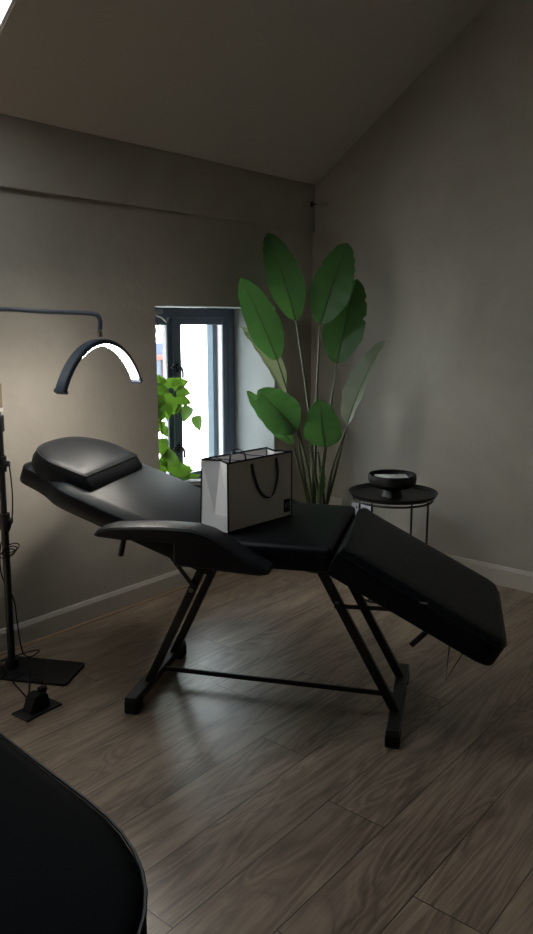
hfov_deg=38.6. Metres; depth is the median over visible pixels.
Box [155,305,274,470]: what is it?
trim
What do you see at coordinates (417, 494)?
table top
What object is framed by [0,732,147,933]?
bed
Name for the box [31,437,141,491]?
cushion
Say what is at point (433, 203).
wall
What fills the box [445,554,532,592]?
baseboard
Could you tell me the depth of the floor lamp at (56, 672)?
2.99 m
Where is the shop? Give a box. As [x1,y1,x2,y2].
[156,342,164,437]
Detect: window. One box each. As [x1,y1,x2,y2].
[0,0,14,30]
[155,307,234,480]
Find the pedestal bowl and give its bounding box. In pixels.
[368,469,416,497]
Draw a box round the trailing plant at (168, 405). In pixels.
[157,374,201,479]
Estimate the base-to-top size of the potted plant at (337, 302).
1.837 m
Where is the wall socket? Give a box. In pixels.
[352,502,370,514]
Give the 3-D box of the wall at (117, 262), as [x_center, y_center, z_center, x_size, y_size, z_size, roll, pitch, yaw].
[-1.490,-0.254,2.937,0.460,2.150,5.400,9,14,39]
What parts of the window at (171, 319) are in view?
sash, handle, handle, sash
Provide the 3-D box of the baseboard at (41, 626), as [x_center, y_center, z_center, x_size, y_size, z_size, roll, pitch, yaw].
[-1.386,0.797,2.887,0.016,0.105,5.153,9,14,39]
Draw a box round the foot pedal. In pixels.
[0,655,61,721]
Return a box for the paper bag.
[200,447,291,533]
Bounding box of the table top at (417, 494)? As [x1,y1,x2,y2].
[349,483,437,504]
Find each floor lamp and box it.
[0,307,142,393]
[0,383,84,685]
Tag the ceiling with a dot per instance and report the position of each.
(279, 88)
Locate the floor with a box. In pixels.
[0,569,532,933]
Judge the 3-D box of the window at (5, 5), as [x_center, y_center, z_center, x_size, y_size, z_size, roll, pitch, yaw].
[-1.008,-1.700,2.079,0.888,0.727,0.843,9,14,39]
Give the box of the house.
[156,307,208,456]
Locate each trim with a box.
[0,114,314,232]
[0,572,228,655]
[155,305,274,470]
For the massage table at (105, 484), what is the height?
0.939 m
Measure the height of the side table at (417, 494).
0.534 m
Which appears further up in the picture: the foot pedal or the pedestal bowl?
the pedestal bowl
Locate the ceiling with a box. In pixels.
[0,0,489,184]
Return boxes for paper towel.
[374,474,408,477]
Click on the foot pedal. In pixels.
(37, 703)
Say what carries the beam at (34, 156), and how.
attached to the wall at (117, 262)
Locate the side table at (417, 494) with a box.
[349,483,437,603]
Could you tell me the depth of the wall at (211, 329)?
4.69 m
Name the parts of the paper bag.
panel, handle, panel, panel, handle, panel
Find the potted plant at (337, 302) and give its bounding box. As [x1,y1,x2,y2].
[238,233,385,572]
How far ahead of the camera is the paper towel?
3.83 m
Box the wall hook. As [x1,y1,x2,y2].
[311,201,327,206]
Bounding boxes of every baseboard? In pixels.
[0,567,221,652]
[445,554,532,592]
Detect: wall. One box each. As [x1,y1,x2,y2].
[0,187,312,628]
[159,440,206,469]
[207,325,217,456]
[310,0,532,571]
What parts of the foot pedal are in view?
plate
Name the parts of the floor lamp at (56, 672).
plate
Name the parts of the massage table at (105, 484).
backrest, leg, armrest, leg, armrest, seat, leg, leg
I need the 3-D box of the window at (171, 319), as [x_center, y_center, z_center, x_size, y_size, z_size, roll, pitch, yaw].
[-0.479,-0.369,4.267,0.134,1.032,0.904,9,14,39]
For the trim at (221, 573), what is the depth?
3.58 m
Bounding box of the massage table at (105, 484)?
[20,437,506,748]
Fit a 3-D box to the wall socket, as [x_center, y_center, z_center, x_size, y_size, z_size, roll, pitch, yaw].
[0.571,0.265,4.549,0.146,0.086,0.016,9,14,39]
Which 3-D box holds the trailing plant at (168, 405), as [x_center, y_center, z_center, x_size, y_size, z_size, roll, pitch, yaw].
[-0.482,-0.154,4.043,0.189,0.696,0.424,9,14,39]
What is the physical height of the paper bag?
0.254 m

